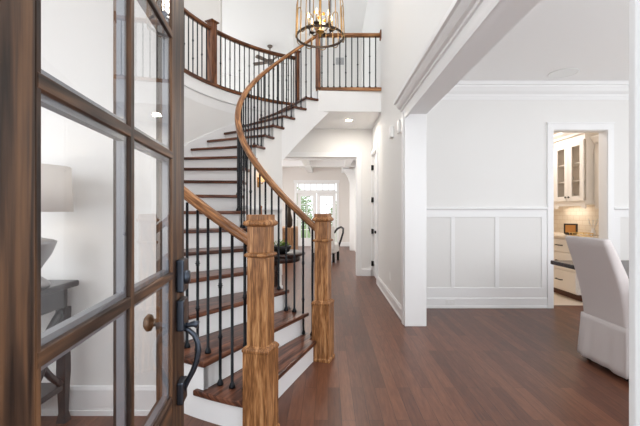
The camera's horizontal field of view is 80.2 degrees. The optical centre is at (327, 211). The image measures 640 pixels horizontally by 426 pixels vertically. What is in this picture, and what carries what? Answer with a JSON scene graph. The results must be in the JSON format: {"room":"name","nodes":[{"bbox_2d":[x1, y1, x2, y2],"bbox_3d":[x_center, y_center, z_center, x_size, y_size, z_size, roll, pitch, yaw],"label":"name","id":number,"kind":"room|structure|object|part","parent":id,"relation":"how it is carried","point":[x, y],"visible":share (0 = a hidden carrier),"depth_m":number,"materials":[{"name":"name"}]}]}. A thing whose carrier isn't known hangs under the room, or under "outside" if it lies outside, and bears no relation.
{"room":"entrance hall","nodes":[
{"label":"entrance hall","id":0,"kind":"room"},
{"bbox_2d":[41,0,155,384],"bbox_3d":[-2.652,-1.690,1.395,3.335,5.900,2.190,0,0,0],"label":"wall","id":1,"kind":"structure","parent":0,"point":[76,35],"depth_m":2.37,"materials":[{"name":"white paint"}]},
{"bbox_2d":[41,385,155,415],"bbox_3d":[-2.585,1.170,2.419,3.230,0.180,0.142,0,0,0],"label":"baseboard","id":2,"kind":"structure","parent":1,"relation":"attached to","point":[84,400],"depth_m":2.35,"materials":[{"name":"white paint"}]},
{"bbox_2d":[184,0,221,85],"bbox_3d":[-3.985,-3.325,7.010,4.030,2.629,0.120,0,0,0],"label":"wall","id":3,"kind":"structure","parent":0,"point":[204,10],"depth_m":6.95,"materials":[{"name":"white paint"}]},
{"bbox_2d":[184,96,247,270],"bbox_3d":[-1.569,-1.690,4.799,1.345,5.900,4.526,0,0,0],"label":"wall","id":4,"kind":"structure","parent":0,"point":[200,120],"depth_m":5.75,"materials":[{"name":"white paint"}]},
{"bbox_2d":[184,83,275,112],"bbox_3d":[-1.607,-1.806,5.797,0.521,0.030,3.075,0,0,27],"label":"trim","id":5,"kind":"structure","parent":4,"relation":"attached to","point":[185,84],"depth_m":6.04,"materials":[{"name":"white paint"}]},
{"bbox_2d":[184,101,292,341],"bbox_3d":[-1.465,-0.535,4.913,1.279,3.079,4.453,0,0,5],"label":"trim","id":6,"kind":"structure","parent":4,"relation":"attached to","point":[201,142],"depth_m":5.97,"materials":[{"name":"white paint"}]},
{"bbox_2d":[245,205,282,209],"bbox_3d":[-0.900,-0.050,4.880,0.300,0.040,1.754,0,0,5],"label":"trim","id":7,"kind":"structure","parent":4,"relation":"attached to","point":[257,208],"depth_m":5.42,"materials":[{"name":"white paint"}]},
{"bbox_2d":[184,73,380,128],"bbox_3d":[-2.565,-1.825,8.644,6.870,0.371,8.711,0,0,0],"label":"floor","id":8,"kind":"structure","parent":0,"point":[364,107],"depth_m":6.21,"materials":[{"name":"white paint"}]},
{"bbox_2d":[184,7,299,104],"bbox_3d":[-1.593,-2.513,5.908,0.719,1.075,3.372,0,0,29],"label":"gallery railing","id":9,"kind":"object","parent":8,"relation":"on","point":[210,25],"visible":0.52,"depth_m":6.11,"materials":[{"name":"brown wood"}]},
{"bbox_3d":[-1.595,-2.004,5.859,0.636,0.057,3.270,0,0,28],"label":"shoe rail","id":10,"kind":"part","parent":9,"relation":"part of","materials":[{"name":"brown wood"}]},
{"bbox_3d":[-1.614,-2.901,5.870,0.621,0.061,3.292,0,0,28],"label":"handrail","id":11,"kind":"part","parent":9,"relation":"part of","materials":[{"name":"brown wood"}]},
{"bbox_2d":[316,29,380,90],"bbox_3d":[0.335,-2.473,6.235,1.070,0.995,0.110,0,0,0],"label":"balcony railing","id":12,"kind":"object","parent":8,"relation":"on","point":[335,35],"visible":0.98,"depth_m":6.23,"materials":[{"name":"brown wood"}]},
{"bbox_3d":[0.335,-2.004,6.228,1.070,0.057,0.095,0,0,0],"label":"shoe rail","id":13,"kind":"part","parent":12,"relation":"part of","materials":[{"name":"brown wood"}]},
{"bbox_3d":[0.362,-2.901,6.235,1.005,0.061,0.068,0,0,0],"label":"handrail","id":14,"kind":"part","parent":12,"relation":"part of","materials":[{"name":"brown wood"}]},
{"bbox_2d":[274,245,290,253],"bbox_3d":[-0.570,0.460,4.640,0.250,0.100,0.250,0,0,0],"label":"bowl","id":15,"kind":"object","parent":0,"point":[282,247],"depth_m":4.55,"materials":[{"name":"black ceramic"}]},
{"bbox_2d":[222,34,360,101],"bbox_3d":[-2.615,-3.325,8.660,6.970,2.629,8.720,0,0,0],"label":"wall","id":16,"kind":"structure","parent":0,"point":[348,40],"depth_m":9.90,"materials":[{"name":"white paint"}]},
{"bbox_2d":[335,57,344,64],"bbox_3d":[0.310,-3.930,9.891,0.260,0.220,0.018,0,0,0],"label":"air vent","id":17,"kind":"object","parent":16,"relation":"in","point":[342,59],"visible":0.78,"depth_m":9.89,"materials":[{"name":"white plastic"}]},
{"bbox_2d":[222,0,367,74],"bbox_3d":[-2.470,-4.690,6.650,7.060,0.100,12.700,0,0,0],"label":"ceiling","id":18,"kind":"structure","parent":0,"point":[259,23],"depth_m":9.40,"materials":[{"name":"white paint"}]},
{"bbox_2d":[253,45,284,69],"bbox_3d":[-1.618,-4.375,10.639,1.008,0.530,0.963,0,0,0],"label":"ceiling fan","id":19,"kind":"object","parent":18,"relation":"hanging from","point":[268,46],"visible":0.76,"depth_m":10.54,"materials":[{"name":"grey metal"}]},
{"bbox_3d":[-1.909,-4.184,10.698,0.430,0.048,0.120,0,0,19],"label":"blade","id":20,"kind":"part","parent":19,"relation":"part of","materials":[{"name":"grey metal"}]},
{"bbox_3d":[-1.803,-4.184,10.356,0.120,0.048,0.430,0,0,37],"label":"blade","id":21,"kind":"part","parent":19,"relation":"part of","materials":[{"name":"grey metal"}]},
{"bbox_2d":[295,0,344,49],"bbox_3d":[-0.100,-3.404,4.800,0.625,2.470,0.625,0,0,0],"label":"chandelier","id":22,"kind":"object","parent":18,"relation":"hanging from","point":[329,24],"visible":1,"depth_m":4.75,"materials":[{"name":"brown metal"}]},
{"bbox_3d":[-0.100,-2.683,4.800,0.110,0.955,0.110,0,0,0],"label":"stem","id":23,"kind":"part","parent":22,"relation":"part of","materials":[{"name":"gold metal"}]},
{"bbox_2d":[282,167,351,241],"bbox_3d":[-0.750,-0.190,14.075,6.500,2.900,0.150,0,0,0],"label":"wall","id":24,"kind":"structure","parent":0,"point":[289,174],"depth_m":14.00,"materials":[{"name":"white paint"}]},
{"bbox_2d":[297,193,335,245],"bbox_3d":[-0.420,0.285,14.030,1.420,1.950,0.120,0,0,0],"label":"door","id":25,"kind":"structure","parent":24,"relation":"in","point":[307,241],"depth_m":14.04,"materials":[{"name":"white paint"}]},
{"bbox_2d":[293,180,339,241],"bbox_3d":[-0.420,0.045,13.985,1.700,2.430,0.030,0,0,0],"label":"trim","id":26,"kind":"structure","parent":24,"relation":"attached to","point":[295,182],"depth_m":13.98,"materials":[{"name":"white paint"}]},
{"bbox_2d":[297,183,335,190],"bbox_3d":[-0.420,-0.920,14.060,1.420,0.300,0.060,0,0,0],"label":"window","id":27,"kind":"structure","parent":24,"relation":"in","point":[297,183],"depth_m":14.03,"materials":[{"name":"white paint"}]},
{"bbox_2d":[337,242,349,245],"bbox_3d":[-1.565,1.185,13.990,4.870,0.150,0.020,0,0,0],"label":"baseboard","id":28,"kind":"structure","parent":24,"relation":"attached to","point":[342,243],"depth_m":13.98,"materials":[{"name":"white paint"}]},
{"bbox_2d":[285,129,371,267],"bbox_3d":[-1.165,-0.190,7.570,4.070,2.900,0.140,0,0,0],"label":"wall","id":29,"kind":"structure","parent":0,"point":[316,140],"depth_m":7.50,"materials":[{"name":"white paint"}]},
{"bbox_2d":[286,152,361,275],"bbox_3d":[-0.180,0.040,7.569,1.680,2.440,0.182,0,0,0],"label":"trim","id":30,"kind":"structure","parent":29,"relation":"attached to","point":[358,155],"depth_m":7.48,"materials":[{"name":"white paint"}]},
{"bbox_2d":[362,268,371,275],"bbox_3d":[0.765,1.185,7.490,0.210,0.150,0.020,0,0,0],"label":"baseboard","id":31,"kind":"structure","parent":29,"relation":"attached to","point":[365,271],"depth_m":7.48,"materials":[{"name":"white paint"}]},
{"bbox_2d":[41,246,628,425],"bbox_3d":[0.000,1.307,5.850,12.000,0.106,16.700,0,0,0],"label":"floor","id":32,"kind":"structure","parent":0,"point":[466,366],"depth_m":3.00,"materials":[{"name":"brown wood"}]},
{"bbox_2d":[41,280,78,423],"bbox_3d":[-2.015,0.838,2.120,0.980,0.845,0.430,0,0,0],"label":"console table","id":33,"kind":"object","parent":32,"relation":"on","point":[54,297],"visible":0.4,"depth_m":2.25,"materials":[{"name":"black paint"}]},
{"bbox_2d":[41,383,62,403],"bbox_3d":[-2.015,1.042,2.120,0.880,0.035,0.330,0,0,0],"label":"shelf","id":34,"kind":"object","parent":33,"relation":"attached to","point":[48,390],"depth_m":2.20,"materials":[{"name":"black paint"}]},
{"bbox_2d":[41,163,73,288],"bbox_3d":[-1.615,0.082,2.080,0.370,0.665,0.370,0,0,0],"label":"table lamp","id":35,"kind":"object","parent":33,"relation":"on","point":[56,180],"visible":0.3,"depth_m":2.04,"materials":[{"name":"white fabric"}]},
{"bbox_3d":[-1.615,-0.126,2.080,0.370,0.250,0.370,0,0,0],"label":"lamp shade","id":36,"kind":"part","parent":35,"relation":"part of","materials":[{"name":"beige fabric"}]},
{"bbox_3d":[-1.590,0.915,2.285,0.060,0.690,0.060,0,0,0],"label":"leg","id":37,"kind":"part","parent":33,"relation":"part of","materials":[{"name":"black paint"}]},
{"bbox_2d":[184,90,328,425],"bbox_3d":[-1.036,-0.358,4.681,2.119,3.236,5.083,0,0,0],"label":"staircase","id":38,"kind":"structure","parent":32,"relation":"on","point":[210,173],"depth_m":3.42,"materials":[{"name":"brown wood"}]},
{"bbox_2d":[184,186,279,425],"bbox_3d":[-0.697,0.511,2.342,0.904,1.497,0.196,0,0,28],"label":"stair railing","id":39,"kind":"object","parent":38,"relation":"on","point":[259,388],"visible":0.78,"depth_m":2.13,"materials":[{"name":"brown wood"}]},
{"bbox_3d":[-0.743,0.000,2.420,0.751,0.475,0.094,0,0,27],"label":"handrail","id":40,"kind":"part","parent":39,"relation":"part of","materials":[{"name":"brown wood"}]},
{"bbox_3d":[-0.384,0.242,2.170,0.140,0.026,0.140,0,0,18],"label":"neck moulding","id":41,"kind":"part","parent":39,"relation":"part of","materials":[{"name":"brown wood"}]},
{"bbox_2d":[257,171,266,186],"bbox_3d":[-0.899,-0.450,5.259,0.140,0.220,0.130,0,0,20],"label":"wall sconce","id":42,"kind":"object","parent":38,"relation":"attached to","point":[262,179],"visible":0.3,"depth_m":5.24,"materials":[{"name":"gold metal"}]},
{"bbox_2d":[235,27,334,362],"bbox_3d":[-0.531,-0.886,4.703,1.180,4.290,3.087,0,0,0],"label":"stair railing","id":43,"kind":"object","parent":38,"relation":"on","point":[322,307],"visible":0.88,"depth_m":3.54,"materials":[{"name":"brown wood"}]},
{"bbox_3d":[-0.585,-1.340,4.732,1.072,3.094,2.939,0,0,0],"label":"handrail","id":44,"kind":"part","parent":43,"relation":"part of","materials":[{"name":"brown wood"}]},
{"bbox_3d":[-0.043,0.242,3.261,0.140,0.026,0.140,0,0,18],"label":"neck moulding","id":45,"kind":"part","parent":43,"relation":"part of","materials":[{"name":"brown wood"}]},
{"bbox_2d":[274,249,304,309],"bbox_3d":[-0.690,0.885,4.860,0.800,0.750,0.800,0,0,0],"label":"side table","id":46,"kind":"object","parent":32,"relation":"on","point":[298,253],"visible":0.16,"depth_m":4.69,"materials":[{"name":"brown wood"}]},
{"bbox_2d":[274,239,290,253],"bbox_3d":[-0.570,0.414,4.640,0.250,0.192,0.250,0,0,0],"label":"potted plant","id":47,"kind":"object","parent":46,"relation":"on","point":[282,245],"visible":0.66,"depth_m":4.56,"materials":[{"name":"green plant"}]},
{"bbox_2d":[282,226,297,249],"bbox_3d":[-1.073,0.835,10.300,0.435,0.850,1.200,0,0,0],"label":"sideboard","id":48,"kind":"object","parent":32,"relation":"on","point":[289,230],"visible":0.34,"depth_m":9.70,"materials":[{"name":"brown wood"}]},
{"bbox_2d":[287,206,292,227],"bbox_3d":[-1.020,0.100,9.950,0.200,0.620,0.200,0,0,0],"label":"vase","id":49,"kind":"object","parent":48,"relation":"on","point":[289,216],"visible":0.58,"depth_m":9.89,"materials":[{"name":"brown ceramic"}]},
{"bbox_3d":[-0.863,0.800,10.600,0.015,0.720,0.560,0,0,0],"label":"door","id":50,"kind":"part","parent":48,"relation":"part of","materials":[{"name":"brown wood"}]},
{"bbox_2d":[308,226,343,262],"bbox_3d":[-0.072,0.800,9.754,0.950,0.920,0.695,0,0,14],"label":"armchair","id":51,"kind":"object","parent":32,"relation":"on","point":[335,246],"visible":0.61,"depth_m":9.49,"materials":[{"name":"white fabric"}]},
{"bbox_3d":[-0.135,0.650,9.500,0.620,0.620,0.172,0,0,14],"label":"backrest","id":52,"kind":"part","parent":51,"relation":"part of","materials":[{"name":"white fabric"}]},
{"bbox_3d":[-0.060,0.920,9.800,0.600,0.240,0.600,0,0,14],"label":"seat","id":53,"kind":"part","parent":51,"relation":"part of","materials":[{"name":"white fabric"}]},
{"bbox_3d":[0.139,1.145,9.482,0.060,0.230,0.060,0,0,14],"label":"leg","id":54,"kind":"part","parent":51,"relation":"part of","materials":[{"name":"black metal"}]},
{"bbox_3d":[0.287,0.632,9.664,0.209,0.553,0.627,0,0,14],"label":"arm","id":55,"kind":"part","parent":51,"relation":"part of","materials":[{"name":"black paint"}]},
{"bbox_2d":[554,238,582,301],"bbox_3d":[3.747,0.822,6.050,0.646,0.864,1.500,0,0,0],"label":"base cabinet","id":56,"kind":"object","parent":32,"relation":"on","point":[566,283],"visible":0.23,"depth_m":5.57,"materials":[{"name":"white paint"}]},
{"bbox_3d":[3.470,0.492,5.675,0.020,0.185,0.730,0,0,0],"label":"drawer","id":57,"kind":"part","parent":56,"relation":"part of","materials":[{"name":"white paint"}]},
{"bbox_3d":[3.470,0.723,5.675,0.020,0.245,0.730,0,0,0],"label":"drawer","id":58,"kind":"part","parent":56,"relation":"part of","materials":[{"name":"white paint"}]},
{"bbox_3d":[3.470,1.000,5.675,0.020,0.280,0.730,0,0,0],"label":"drawer","id":59,"kind":"part","parent":56,"relation":"part of","materials":[{"name":"white paint"}]},
{"bbox_2d":[554,232,598,238],"bbox_3d":[3.752,0.370,6.050,0.645,0.040,1.520,0,0,0],"label":"countertop","id":60,"kind":"structure","parent":56,"relation":"on","point":[561,235],"depth_m":5.66,"materials":[{"name":"beige stone"}]},
{"bbox_2d":[564,223,577,234],"bbox_3d":[3.736,0.264,5.842,0.100,0.172,0.190,0,0,-38],"label":"picture frame","id":61,"kind":"object","parent":60,"relation":"on","point":[572,228],"visible":0.94,"depth_m":5.83,"materials":[{"name":"black"}]},
{"bbox_2d":[565,225,575,232],"bbox_3d":[3.719,0.258,5.829,0.002,0.115,0.140,0,0,-38],"label":"print","id":62,"kind":"object","parent":61,"relation":"on","point":[568,228],"depth_m":5.83},
{"bbox_2d":[569,232,593,236],"bbox_3d":[3.660,0.324,5.500,0.248,0.049,0.408,0,0,0],"label":"wire tray","id":63,"kind":"object","parent":60,"relation":"on","point":[578,233],"visible":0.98,"depth_m":5.40,"materials":[{"name":"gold metal"}]},
{"bbox_2d":[588,219,598,235],"bbox_3d":[3.920,0.224,5.620,0.144,0.252,0.128,0,0,0],"label":"vase","id":64,"kind":"object","parent":60,"relation":"on","point":[592,229],"visible":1,"depth_m":5.60,"materials":[{"name":"white ceramic"}]},
{"bbox_2d":[551,260,628,277],"bbox_3d":[2.860,0.877,2.750,1.160,0.765,2.300,0,0,0],"label":"dining table","id":65,"kind":"object","parent":32,"relation":"on","point":[563,263],"visible":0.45,"depth_m":3.69,"materials":[{"name":"brown wood"}]},
{"bbox_2d":[565,236,628,381],"bbox_3d":[2.392,0.732,3.043,0.716,1.057,0.558,0,0,-1],"label":"dining chair","id":66,"kind":"object","parent":32,"relation":"on","point":[603,338],"visible":0.78,"depth_m":2.98,"materials":[{"name":"grey fabric"}]},
{"bbox_3d":[2.215,0.547,3.040,0.362,0.687,0.488,0,0,-1],"label":"backrest","id":67,"kind":"part","parent":66,"relation":"part of","materials":[{"name":"grey fabric"}]},
{"bbox_2d":[352,167,355,251],"bbox_3d":[-1.550,-0.190,10.820,5.100,2.900,6.360,0,0,0],"label":"wall","id":68,"kind":"structure","parent":0,"point":[352,167],"depth_m":12.02,"materials":[{"name":"white paint"}]},
{"bbox_2d":[282,158,355,172],"bbox_3d":[-1.565,-1.530,10.820,4.870,0.220,6.360,0,0,0],"label":"trim","id":69,"kind":"structure","parent":68,"relation":"attached to","point":[308,163],"depth_m":11.80,"materials":[{"name":"white paint"}]},
{"bbox_2d":[343,169,354,250],"bbox_3d":[0.685,-0.080,12.550,0.370,2.680,0.300,0,0,0],"label":"trim","id":70,"kind":"structure","parent":68,"relation":"attached to","point":[350,173],"depth_m":12.40,"materials":[{"name":"white paint"}]},
{"bbox_2d":[361,0,452,304],"bbox_3d":[0.965,-1.690,5.150,0.190,5.900,9.700,0,0,0],"label":"wall","id":71,"kind":"structure","parent":0,"point":[407,27],"depth_m":5.21,"materials":[{"name":"white paint"}]},
{"bbox_2d":[371,154,375,277],"bbox_3d":[0.882,0.070,7.082,0.115,2.360,0.803,0,0,0],"label":"door","id":72,"kind":"structure","parent":71,"relation":"in","point":[373,167],"depth_m":7.34,"materials":[{"name":"white paint"}]},
{"bbox_2d":[371,142,377,283],"bbox_3d":[0.859,0.025,7.040,0.022,2.470,0.920,0,0,0],"label":"trim","id":73,"kind":"structure","parent":71,"relation":"attached to","point":[375,148],"depth_m":6.64,"materials":[{"name":"white paint"}]},
{"bbox_2d":[377,276,400,319],"bbox_3d":[0.859,1.185,5.465,0.022,0.150,2.270,0,0,0],"label":"baseboard","id":74,"kind":"structure","parent":71,"relation":"attached to","point":[392,300],"depth_m":5.20,"materials":[{"name":"white paint"}]},
{"bbox_2d":[389,126,392,138],"bbox_3d":[0.847,-1.070,5.100,0.047,0.150,0.110,0,0,0],"label":"box","id":75,"kind":"object","parent":71,"relation":"attached to","point":[390,127],"visible":1,"depth_m":5.05,"materials":[{"name":"white plastic"}]},
{"bbox_2d":[397,119,400,133],"bbox_3d":[0.847,-1.010,4.500,0.047,0.150,0.110,0,0,0],"label":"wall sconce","id":76,"kind":"object","parent":71,"relation":"attached to","point":[398,121],"visible":0.78,"depth_m":4.45,"materials":[{"name":"white plastic"}]},
{"bbox_2d":[401,110,425,325],"bbox_3d":[0.960,0.068,4.258,0.250,2.385,0.145,0,0,0],"label":"column","id":77,"kind":"structure","parent":71,"relation":"attached to","point":[413,127],"depth_m":4.18,"materials":[{"name":"white paint"}]},
{"bbox_2d":[394,0,504,120],"bbox_3d":[0.816,-1.165,2.360,0.107,0.250,4.120,0,0,0],"label":"trim","id":78,"kind":"structure","parent":71,"relation":"attached to","point":[463,19],"depth_m":2.65,"materials":[{"name":"white paint"}]},
{"bbox_2d":[410,0,539,113],"bbox_3d":[0.979,-1.095,2.631,0.213,0.030,3.109,0,0,0],"label":"trim","id":79,"kind":"structure","parent":71,"relation":"attached to","point":[510,12],"depth_m":2.50,"materials":[{"name":"white paint"}]},
{"bbox_2d":[426,100,628,287],"bbox_3d":[3.130,-0.215,5.050,4.140,2.950,0.120,0,0,0],"label":"wall","id":80,"kind":"structure","parent":0,"point":[480,153],"depth_m":4.99,"materials":[{"name":"white paint"}]},
{"bbox_2d":[446,300,454,304],"bbox_3d":[1.600,1.180,4.968,0.116,0.068,0.008,0,0,0],"label":"wall outlet","id":81,"kind":"object","parent":80,"relation":"attached to","point":[448,302],"visible":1,"depth_m":4.96,"materials":[{"name":"white plastic"}]},
{"bbox_2d":[426,207,628,307],"bbox_3d":[3.070,0.596,4.973,4.020,1.328,0.035,0,0,0],"label":"trim","id":82,"kind":"structure","parent":80,"relation":"attached to","point":[496,297],"depth_m":4.98,"materials":[{"name":"white paint"}]},
{"bbox_2d":[441,81,628,99],"bbox_3d":[3.070,-1.579,4.934,4.020,0.218,0.112,0,0,0],"label":"trim","id":83,"kind":"structure","parent":80,"relation":"attached to","point":[463,90],"depth_m":4.93,"materials":[{"name":"white paint"}]},
{"bbox_2d":[546,122,614,307],"bbox_3d":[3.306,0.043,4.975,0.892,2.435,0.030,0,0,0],"label":"trim","id":84,"kind":"structure","parent":80,"relation":"attached to","point":[551,126],"depth_m":4.96,"materials":[{"name":"white paint"}]},
{"bbox_2d":[590,134,598,208],"bbox_3d":[3.949,-0.575,5.348,0.238,1.050,0.415,0,0,0],"label":"upper cabinet","id":85,"kind":"object","parent":80,"relation":"attached to","point":[595,138],"visible":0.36,"depth_m":5.49,"materials":[{"name":"white paint"}]},
{"bbox_3d":[3.949,-1.050,5.348,0.238,0.100,0.415,0,0,0],"label":"crown","id":86,"kind":"part","parent":85,"relation":"part of","materials":[{"name":"white paint"}]},
{"bbox_3d":[3.891,-0.542,5.348,0.018,0.765,0.395,0,0,0],"label":"door","id":87,"kind":"part","parent":85,"relation":"part of","materials":[{"name":"white paint"}]},
{"bbox_3d":[3.879,-0.542,5.348,0.006,0.625,0.275,0,0,0],"label":"panel","id":88,"kind":"part","parent":85,"relation":"part of","materials":[{"name":"white paint"}]},
{"bbox_2d":[460,0,628,80],"bbox_3d":[3.130,-1.740,2.705,4.140,0.100,4.810,0,0,0],"label":"ceiling","id":89,"kind":"structure","parent":0,"point":[591,37],"depth_m":3.88,"materials":[{"name":"white paint"}]},
{"bbox_2d":[548,68,579,77],"bbox_3d":[2.860,-1.685,4.620,0.330,0.007,0.330,0,0,0],"label":"ceiling speaker","id":90,"kind":"object","parent":89,"relation":"attached to","point":[561,73],"visible":1,"depth_m":4.62,"materials":[{"name":"white plastic"}]},
{"bbox_2d":[629,0,639,425],"bbox_3d":[0.965,0.075,1.063,0.230,2.370,0.026,0,0,0],"label":"trim","id":91,"kind":"structure","parent":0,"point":[634,5],"depth_m":1.05,"materials":[{"name":"white paint"}]},
{"bbox_3d":[-0.415,-1.690,0.340,2.570,5.900,0.120,0,0,0],"label":"wall","id":92,"kind":"structure","parent":0,"visible":0},
{"bbox_2d":[0,0,200,425],"bbox_3d":[-0.411,-0.033,0.763,0.162,2.575,0.928,0,0,-8],"label":"door","id":93,"kind":"structure","parent":92,"relation":"in","point":[25,351],"depth_m":0.68,"materials":[{"name":"brown wood"}]},
{"bbox_3d":[-0.521,0.330,1.133,0.050,0.064,0.064,0,0,-8],"label":"inside knob","id":94,"kind":"part","parent":93,"relation":"part of","materials":[{"name":"brown metal"}]},
{"bbox_3d":[-0.421,0.895,0.769,0.045,0.720,0.632,0,0,-8],"label":"rail","id":95,"kind":"part","parent":93,"relation":"part of","materials":[{"name":"brown wood"}]},
{"bbox_3d":[-0.444,0.541,1.155,0.020,0.067,0.060,0,0,-8],"label":"plate","id":96,"kind":"part","parent":93,"relation":"part of","materials":[{"name":"grey metal"}]},
{"bbox_3d":[-0.443,0.308,1.155,0.022,0.093,0.066,0,0,-8],"label":"latch plate","id":97,"kind":"part","parent":93,"relation":"part of","materials":[{"name":"grey metal"}]},
{"bbox_3d":[-0.443,0.191,1.155,0.022,0.098,0.066,0,0,-8],"label":"deadbolt plate","id":98,"kind":"part","parent":93,"relation":"part of","materials":[{"name":"grey metal"}]},
{"bbox_3d":[-0.416,0.344,1.159,0.046,0.026,0.024,0,0,-8],"label":"thumb lever","id":99,"kind":"part","parent":93,"relation":"part of","materials":[{"name":"grey metal"}]},
{"label":"outside","id":100,"kind":"structure","parent":0,"visible":0},
{"bbox_2d":[301,225,331,237],"bbox_3d":[0.000,1.470,27.100,24.000,0.180,25.800,0,0,0],"label":"ground","id":101,"kind":"structure","parent":100,"point":[308,232],"depth_m":24.39,"materials":[{"name":"green plant"}]},
{"bbox_2d":[297,187,312,228],"bbox_3d":[-1.986,-0.053,22.004,2.548,2.877,2.621,0,0,0],"label":"tree","id":102,"kind":"object","parent":101,"relation":"on","point":[310,216],"visible":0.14,"depth_m":21.77,"materials":[{"name":"green plant"}]},
{"bbox_3d":[3.190,-0.200,6.605,2.220,2.920,2.990,0,0,0],"label":"wall","id":103,"kind":"structure","parent":0,"visible":0},
{"bbox_2d":[554,205,598,234],"bbox_3d":[4.074,0.005,6.515,0.009,0.690,2.770,0,0,0],"label":"wall","id":104,"kind":"structure","parent":103,"relation":"attached to","point":[563,214],"depth_m":6.19,"materials":[{"name":"beige tile"}]},
{"bbox_2d":[554,133,598,208],"bbox_3d":[3.879,-0.655,5.930,0.378,1.210,0.740,0,0,0],"label":"upper cabinet","id":105,"kind":"object","parent":104,"relation":"attached to","point":[573,152],"visible":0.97,"depth_m":5.91,"materials":[{"name":"white paint"}]},
{"bbox_3d":[3.751,-0.619,6.112,0.018,0.903,0.357,0,0,0],"label":"door","id":106,"kind":"part","parent":105,"relation":"part of","materials":[{"name":"white paint"}]},
{"bbox_3d":[3.879,-1.210,5.930,0.378,0.100,0.740,0,0,0],"label":"crown","id":107,"kind":"part","parent":105,"relation":"part of","materials":[{"name":"white paint"}]},
{"bbox_3d":[3.770,-1.115,5.930,0.020,0.089,0.740,0,0,0],"label":"rail","id":108,"kind":"part","parent":105,"relation":"part of","materials":[{"name":"white paint"}]},
{"bbox_3d":[3.770,-0.139,5.930,0.020,0.058,0.740,0,0,0],"label":"rail","id":109,"kind":"part","parent":105,"relation":"part of","materials":[{"name":"white paint"}]},
{"bbox_2d":[558,161,584,166],"bbox_3d":[3.919,-0.749,5.930,0.258,0.018,0.700,0,0,0],"label":"shelf","id":110,"kind":"object","parent":105,"relation":"attached to","point":[577,164],"depth_m":6.05,"materials":[{"name":"white paint"}]},
{"bbox_2d":[558,179,584,183],"bbox_3d":[3.919,-0.476,5.930,0.258,0.018,0.700,0,0,0],"label":"shelf","id":111,"kind":"object","parent":105,"relation":"attached to","point":[559,181],"depth_m":6.14,"materials":[{"name":"white paint"}]},
{"bbox_3d":[3.751,-0.619,5.748,0.018,0.903,0.357,0,0,0],"label":"door","id":112,"kind":"part","parent":105,"relation":"part of","materials":[{"name":"white paint"}]}
]}

